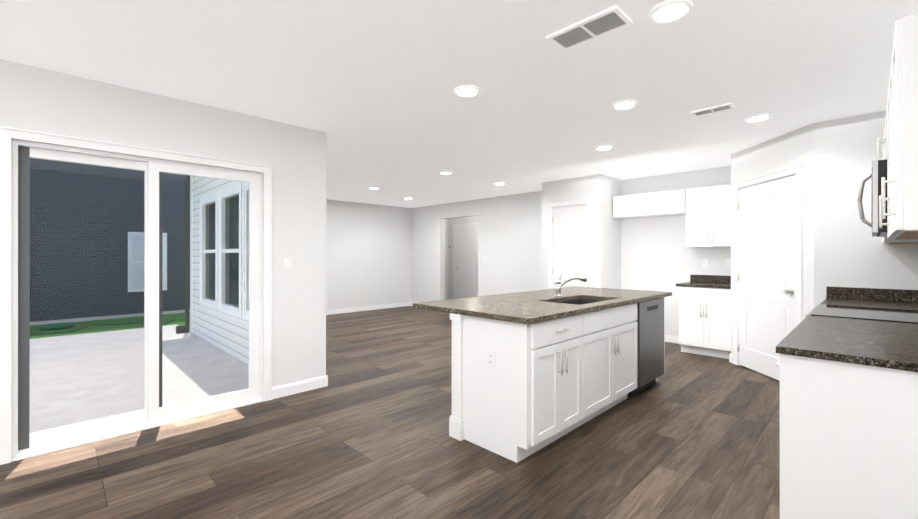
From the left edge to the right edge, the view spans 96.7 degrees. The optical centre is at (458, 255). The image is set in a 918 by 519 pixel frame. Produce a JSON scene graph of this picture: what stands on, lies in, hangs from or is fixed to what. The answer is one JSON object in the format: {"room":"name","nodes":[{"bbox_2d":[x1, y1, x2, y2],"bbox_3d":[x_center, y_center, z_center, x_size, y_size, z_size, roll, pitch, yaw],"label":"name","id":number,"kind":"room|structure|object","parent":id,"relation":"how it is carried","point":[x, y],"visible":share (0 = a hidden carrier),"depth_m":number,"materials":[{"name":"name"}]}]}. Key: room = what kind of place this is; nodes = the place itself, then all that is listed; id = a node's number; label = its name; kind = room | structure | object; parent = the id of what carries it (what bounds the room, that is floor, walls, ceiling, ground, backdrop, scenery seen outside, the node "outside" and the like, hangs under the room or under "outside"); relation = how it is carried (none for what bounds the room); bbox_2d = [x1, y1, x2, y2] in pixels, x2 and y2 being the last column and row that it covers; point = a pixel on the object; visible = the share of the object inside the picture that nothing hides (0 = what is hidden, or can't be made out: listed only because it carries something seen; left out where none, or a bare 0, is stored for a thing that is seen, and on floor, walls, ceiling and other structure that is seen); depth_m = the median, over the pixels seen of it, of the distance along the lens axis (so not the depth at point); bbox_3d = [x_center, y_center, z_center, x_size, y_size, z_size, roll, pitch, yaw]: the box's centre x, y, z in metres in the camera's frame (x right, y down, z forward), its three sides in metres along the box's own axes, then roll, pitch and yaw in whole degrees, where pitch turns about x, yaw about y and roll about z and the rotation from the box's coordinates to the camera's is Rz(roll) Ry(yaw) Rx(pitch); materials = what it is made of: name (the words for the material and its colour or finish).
{"room":"kitchen","nodes":[
{"label":"kitchen","id":0,"kind":"room"},
{"bbox_2d":[0,59,325,386],"bbox_3d":[-3.205,0.063,2.256,5.175,3.050,0.160,0,0,-45],"label":"wall","id":1,"kind":"structure","parent":0,"point":[33,98],"depth_m":3.55,"materials":[{"name":"paint"}]},
{"bbox_2d":[11,139,263,461],"bbox_3d":[-2.310,0.278,3.125,1.510,2.020,0.155,0,0,-45],"label":"sliding glass door","id":2,"kind":"structure","parent":1,"relation":"attached to","point":[26,443],"depth_m":2.97,"materials":[{"name":"white plastic"}]},
{"bbox_2d":[284,258,291,269],"bbox_3d":[-1.573,0.079,3.752,0.070,0.114,0.012,0,0,-45],"label":"light switch","id":3,"kind":"object","parent":1,"relation":"attached to","point":[287,263],"visible":1,"depth_m":3.75,"materials":[{"name":"white plastic"}]},
{"bbox_2d":[272,375,327,398],"bbox_3d":[-1.486,1.236,3.836,0.534,0.105,0.014,0,0,-45],"label":"baseboard","id":4,"kind":"structure","parent":1,"relation":"attached to","point":[298,387],"depth_m":3.82,"materials":[{"name":"white wood"}]},
{"bbox_2d":[0,126,802,464],"bbox_3d":[-0.272,0.219,5.733,8.202,2.142,7.692,0,0,-45],"label":"door frames","id":5,"kind":"structure","parent":1,"relation":"in","point":[8,136],"depth_m":3.57,"materials":[{"name":"white wood"}]},
{"bbox_2d":[190,176,248,364],"bbox_3d":[-3.090,0.065,5.675,0.198,3.050,4.535,0,0,-45],"label":"wall","id":6,"kind":"structure","parent":0,"point":[210,331],"depth_m":6.40,"materials":[{"name":"paint"}]},
{"bbox_2d":[176,175,188,333],"bbox_3d":[-4.865,-0.034,7.178,0.185,2.890,0.070,0,0,-45],"label":"downspout","id":7,"kind":"object","parent":6,"relation":"attached to","point":[181,329],"depth_m":7.20,"materials":[{"name":"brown metal"}]},
{"bbox_2d":[199,192,217,310],"bbox_3d":[-3.826,-0.059,6.392,0.195,1.740,1.010,0,0,-45],"label":"window","id":8,"kind":"structure","parent":6,"relation":"in","point":[207,252],"depth_m":6.47,"materials":[{"name":"white plastic"}]},
{"bbox_2d":[218,182,241,318],"bbox_3d":[-3.062,-0.060,5.621,0.195,1.740,1.020,0,0,-45],"label":"window","id":9,"kind":"structure","parent":6,"relation":"in","point":[234,285],"depth_m":5.67,"materials":[{"name":"white plastic"}]},
{"bbox_2d":[242,182,248,320],"bbox_3d":[-2.309,-0.060,4.861,0.195,1.740,1.020,0,0,-45],"label":"window","id":10,"kind":"structure","parent":6,"relation":"in","point":[245,254],"depth_m":5.10,"materials":[{"name":"white plastic"}]},
{"bbox_2d":[326,199,449,309],"bbox_3d":[-2.430,0.068,9.359,6.245,3.050,0.160,0,0,-45],"label":"wall","id":11,"kind":"structure","parent":0,"point":[368,254],"depth_m":9.55,"materials":[{"name":"paint"}]},
{"bbox_2d":[326,302,410,314],"bbox_3d":[-2.845,1.240,8.824,4.585,0.105,0.014,0,0,-45],"label":"baseboard","id":12,"kind":"structure","parent":11,"relation":"attached to","point":[365,308],"depth_m":9.50,"materials":[{"name":"white wood"}]},
{"bbox_2d":[0,306,779,518],"bbox_3d":[-1.111,1.439,4.464,11.260,0.300,8.970,0,0,-45],"label":"floor","id":13,"kind":"structure","parent":0,"point":[364,434],"depth_m":2.58,"materials":[{"name":"brown wood"}]},
{"bbox_2d":[445,296,666,462],"bbox_3d":[1.045,0.849,3.517,2.444,0.880,0.705,0,0,-45],"label":"kitchen island","id":14,"kind":"object","parent":13,"relation":"on","point":[534,371],"depth_m":2.79,"materials":[{"name":"white wood"}]},
{"bbox_2d":[487,349,494,367],"bbox_3d":[0.208,0.678,2.674,0.010,0.114,0.070,0,0,-45],"label":"outlet","id":15,"kind":"object","parent":14,"relation":"attached to","point":[490,352],"depth_m":2.67,"materials":[{"name":"white plastic"}]},
{"bbox_2d":[413,288,671,319],"bbox_3d":[0.908,0.413,3.684,2.490,0.072,1.100,0,0,-45],"label":"island countertop","id":16,"kind":"structure","parent":14,"relation":"on","point":[541,304],"depth_m":3.25,"materials":[{"name":"brown stone"}]},
{"bbox_2d":[554,272,586,296],"bbox_3d":[1.018,0.263,3.723,0.207,0.228,0.239,0,0,-45],"label":"faucet","id":17,"kind":"object","parent":16,"relation":"on","point":[559,284],"depth_m":3.71,"materials":[{"name":"silver metal"}]},
{"bbox_2d":[555,298,605,304],"bbox_3d":[1.038,0.517,3.489,0.744,0.214,0.414,0,0,-45],"label":"sink","id":18,"kind":"object","parent":16,"relation":"in","point":[579,301],"depth_m":3.78,"materials":[{"name":"grey metal"}]},
{"bbox_2d":[628,298,663,396],"bbox_3d":[1.606,0.855,4.038,0.610,0.868,0.600,0,0,-45],"label":"dishwasher","id":19,"kind":"object","parent":14,"relation":"in","point":[650,311],"depth_m":3.79,"materials":[{"name":"silver metal"}]},
{"bbox_2d":[676,275,730,358],"bbox_3d":[3.306,0.784,5.396,0.662,1.012,0.623,0,0,-45],"label":"base cabinet","id":20,"kind":"object","parent":13,"relation":"on","point":[704,314],"visible":0.94,"depth_m":5.20,"materials":[{"name":"white wood"}]},
{"bbox_2d":[775,354,917,518],"bbox_3d":[1.738,0.848,1.664,0.484,0.878,0.622,0,0,-45],"label":"base cabinet","id":21,"kind":"object","parent":13,"relation":"on","point":[848,418],"depth_m":1.57,"materials":[{"name":"white wood"}]},
{"bbox_2d":[776,315,917,373],"bbox_3d":[1.996,0.395,1.916,1.255,0.030,0.647,0,0,-45],"label":"countertop","id":22,"kind":"structure","parent":21,"relation":"on","point":[856,342],"depth_m":1.77,"materials":[{"name":"black stone"}]},
{"bbox_2d":[821,298,917,309],"bbox_3d":[3.264,0.395,3.173,0.755,0.030,0.647,0,0,-45],"label":"countertop","id":23,"kind":"structure","parent":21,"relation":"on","point":[859,302],"depth_m":3.21,"materials":[{"name":"black stone"}]},
{"bbox_2d":[805,304,917,323],"bbox_3d":[2.691,0.743,2.661,0.760,1.090,0.697,0,0,-45],"label":"range","id":24,"kind":"object","parent":13,"relation":"on","point":[880,314],"visible":0.12,"depth_m":2.62,"materials":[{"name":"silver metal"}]},
{"bbox_2d":[0,0,917,207],"bbox_3d":[-1.111,-1.336,4.465,11.260,0.250,8.970,0,0,-45],"label":"ceiling","id":25,"kind":"structure","parent":0,"point":[368,87],"depth_m":2.71,"materials":[{"name":"paint"}]},
{"bbox_2d":[439,171,451,174],"bbox_3d":[-0.195,-1.201,5.971,0.196,0.016,0.196,0,0,-45],"label":"recessed light","id":26,"kind":"object","parent":25,"relation":"in","point":[445,172],"visible":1,"depth_m":5.93,"materials":[{"name":"white plastic"}]},
{"bbox_2d":[454,85,479,96],"bbox_3d":[0.060,-1.203,3.000,0.196,0.016,0.196,0,0,-45],"label":"recessed light","id":27,"kind":"object","parent":25,"relation":"in","point":[466,90],"visible":0.98,"depth_m":2.98,"materials":[{"name":"white plastic"}]},
{"bbox_2d":[494,182,505,184],"bbox_3d":[0.686,-1.200,6.844,0.196,0.016,0.196,0,0,-45],"label":"recessed light","id":28,"kind":"object","parent":25,"relation":"in","point":[499,183],"visible":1,"depth_m":6.79,"materials":[{"name":"white plastic"}]},
{"bbox_2d":[546,6,632,50],"bbox_3d":[0.693,-1.206,2.191,0.200,0.012,0.400,0,0,-45],"label":"ceiling vent","id":29,"kind":"object","parent":25,"relation":"in","point":[603,23],"visible":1,"depth_m":2.17,"materials":[{"name":"grey metal"}]},
{"bbox_2d":[595,145,612,149],"bbox_3d":[1.623,-1.202,4.562,0.196,0.016,0.196,0,0,-45],"label":"recessed light","id":30,"kind":"object","parent":25,"relation":"in","point":[603,147],"visible":1,"depth_m":4.52,"materials":[{"name":"white plastic"}]},
{"bbox_2d":[612,99,637,109],"bbox_3d":[1.327,-1.203,3.270,0.196,0.016,0.196,0,0,-45],"label":"recessed light","id":31,"kind":"object","parent":25,"relation":"in","point":[624,104],"visible":0.98,"depth_m":3.24,"materials":[{"name":"white plastic"}]},
{"bbox_2d":[648,0,692,23],"bbox_3d":[1.045,-1.204,2.019,0.196,0.016,0.196,0,0,-45],"label":"recessed light","id":32,"kind":"object","parent":25,"relation":"in","point":[667,11],"visible":0.94,"depth_m":2.00,"materials":[{"name":"white plastic"}]},
{"bbox_2d":[689,103,735,116],"bbox_3d":[2.105,-1.205,3.393,0.150,0.012,0.300,0,0,-45],"label":"ceiling vent","id":33,"kind":"object","parent":25,"relation":"in","point":[714,109],"visible":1,"depth_m":3.38,"materials":[{"name":"grey metal"}]},
{"bbox_2d":[744,113,771,121],"bbox_3d":[2.622,-1.202,3.582,0.196,0.016,0.196,0,0,-45],"label":"recessed light","id":34,"kind":"object","parent":25,"relation":"in","point":[758,117],"visible":1,"depth_m":3.55,"materials":[{"name":"white plastic"}]},
{"bbox_2d":[450,216,477,297],"bbox_3d":[0.935,0.043,10.292,0.150,2.500,3.250,0,0,-45],"label":"wall","id":35,"kind":"structure","parent":0,"point":[464,220],"depth_m":11.30,"materials":[{"name":"paint"}]},
{"bbox_2d":[455,226,476,298],"bbox_3d":[0.185,0.255,10.923,0.105,2.054,0.810,0,0,-45],"label":"hall door","id":36,"kind":"structure","parent":35,"relation":"in","point":[466,262],"depth_m":10.94,"materials":[{"name":"white wood"}]},
{"bbox_2d":[411,166,730,335],"bbox_3d":[1.880,0.041,7.428,0.160,2.500,8.970,0,0,-45],"label":"wall","id":37,"kind":"structure","parent":0,"point":[510,237],"depth_m":7.78,"materials":[{"name":"paint"}]},
{"bbox_2d":[613,189,684,218],"bbox_3d":[2.859,-0.745,6.074,0.345,0.330,1.018,0,0,-45],"label":"upper cabinet","id":38,"kind":"object","parent":37,"relation":"attached to","point":[663,203],"depth_m":5.93,"materials":[{"name":"white wood"}]},
{"bbox_2d":[665,335,678,343],"bbox_3d":[2.974,1.238,6.199,0.014,0.105,1.035,0,0,-45],"label":"baseboard","id":39,"kind":"structure","parent":37,"relation":"attached to","point":[668,338],"depth_m":6.02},
{"bbox_2d":[702,258,707,265],"bbox_3d":[3.449,0.100,5.723,0.010,0.114,0.070,0,0,-45],"label":"electrical outlet","id":40,"kind":"object","parent":37,"relation":"attached to","point":[704,261],"visible":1,"depth_m":5.72,"materials":[{"name":"white plastic"}]},
{"bbox_2d":[685,184,730,246],"bbox_3d":[3.429,-0.510,5.498,0.345,0.800,0.594,0,0,-45],"label":"upper cabinet","id":41,"kind":"object","parent":37,"relation":"attached to","point":[706,211],"depth_m":5.39,"materials":[{"name":"white wood"}]},
{"bbox_2d":[725,258,730,266],"bbox_3d":[3.646,0.100,5.524,0.010,0.114,0.070,0,0,-45],"label":"electrical outlet","id":42,"kind":"object","parent":37,"relation":"attached to","point":[727,262],"visible":0.94,"depth_m":5.53,"materials":[{"name":"white plastic"}]},
{"bbox_2d":[542,174,620,289],"bbox_3d":[1.997,0.041,6.685,0.720,2.500,1.030,0,0,-45],"label":"wall","id":43,"kind":"structure","parent":0,"point":[600,191],"depth_m":6.30,"materials":[{"name":"paint"}]},
{"bbox_2d":[552,204,585,288],"bbox_3d":[1.722,0.252,6.432,0.105,2.054,0.600,0,0,-45],"label":"closet door","id":44,"kind":"structure","parent":43,"relation":"in","point":[569,241],"depth_m":6.44,"materials":[{"name":"white wood"}]},
{"bbox_2d":[731,110,917,353],"bbox_3d":[3.768,0.039,4.308,1.550,2.500,1.560,0,0,-45],"label":"wall","id":45,"kind":"structure","parent":0,"point":[842,246],"depth_m":3.63,"materials":[{"name":"paint"}]},
{"bbox_2d":[738,175,795,380],"bbox_3d":[3.276,0.250,4.350,0.646,2.054,0.623,0,0,-45],"label":"pantry door","id":46,"kind":"structure","parent":45,"relation":"in","point":[767,269],"depth_m":4.34,"materials":[{"name":"white wood"}]},
{"bbox_2d":[827,286,917,301],"bbox_3d":[3.525,0.331,3.431,0.020,0.100,0.647,0,0,-45],"label":"backsplash","id":47,"kind":"structure","parent":45,"relation":"attached to","point":[832,292],"depth_m":3.44,"materials":[{"name":"black stone"}]},
{"bbox_3d":[1.514,0.062,0.864,9.920,3.050,0.160,0,0,-45],"label":"wall","id":48,"kind":"structure","parent":0,"visible":0},
{"bbox_2d":[881,126,884,159],"bbox_3d":[2.841,-0.737,2.510,0.759,0.310,0.300,0,0,-45],"label":"upper cabinet","id":49,"kind":"object","parent":48,"relation":"attached to","point":[883,146],"depth_m":2.84,"materials":[{"name":"white wood"}]},
{"bbox_2d":[857,159,886,236],"bbox_3d":[2.796,-0.340,2.555,0.760,0.424,0.427,0,0,-45],"label":"microwave","id":50,"kind":"object","parent":49,"relation":"attached to","point":[879,169],"visible":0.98,"depth_m":2.38,"materials":[{"name":"silver metal"}]},
{"bbox_2d":[881,177,917,244],"bbox_3d":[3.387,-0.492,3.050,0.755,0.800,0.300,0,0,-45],"label":"upper cabinet","id":51,"kind":"object","parent":48,"relation":"attached to","point":[883,178],"depth_m":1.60,"materials":[{"name":"white wood"}]},
{"bbox_2d":[885,14,917,237],"bbox_3d":[1.916,-0.493,1.593,0.434,0.800,0.300,0,0,-45],"label":"upper cabinet","id":52,"kind":"object","parent":48,"relation":"attached to","point":[900,146],"depth_m":1.54,"materials":[{"name":"white wood"}]},
{"bbox_2d":[885,238,917,241],"bbox_3d":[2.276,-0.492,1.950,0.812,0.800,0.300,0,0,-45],"label":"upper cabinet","id":53,"kind":"object","parent":48,"relation":"attached to","point":[886,239],"depth_m":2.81,"materials":[{"name":"white wood"}]},
{"label":"outside","id":54,"kind":"structure","parent":0,"visible":0},
{"bbox_2d":[30,312,189,338],"bbox_3d":[-6.952,1.603,9.691,44.000,0.380,44.000,0,0,-45],"label":"grass","id":55,"kind":"structure","parent":54,"point":[180,319],"depth_m":8.19,"materials":[{"name":"green plant"}]},
{"bbox_2d":[30,319,174,334],"bbox_3d":[-7.060,1.373,8.014,2.469,0.069,1.480,0,0,-45],"label":"garden hose","id":56,"kind":"object","parent":55,"relation":"on","point":[64,326],"depth_m":7.86,"materials":[{"name":"green"}]},
{"bbox_2d":[30,158,189,325],"bbox_3d":[-9.486,-0.606,12.250,22.800,4.600,7.600,0,0,-45],"label":"neighbor house","id":57,"kind":"structure","parent":55,"relation":"on","point":[175,268],"depth_m":8.90,"materials":[{"name":"grey"}]},
{"bbox_2d":[30,325,248,432],"bbox_3d":[-4.779,1.477,4.817,3.425,0.225,5.685,0,0,-45],"label":"patio slab","id":58,"kind":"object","parent":55,"relation":"on","point":[173,355],"depth_m":4.71,"materials":[{"name":"concrete"}]}
]}

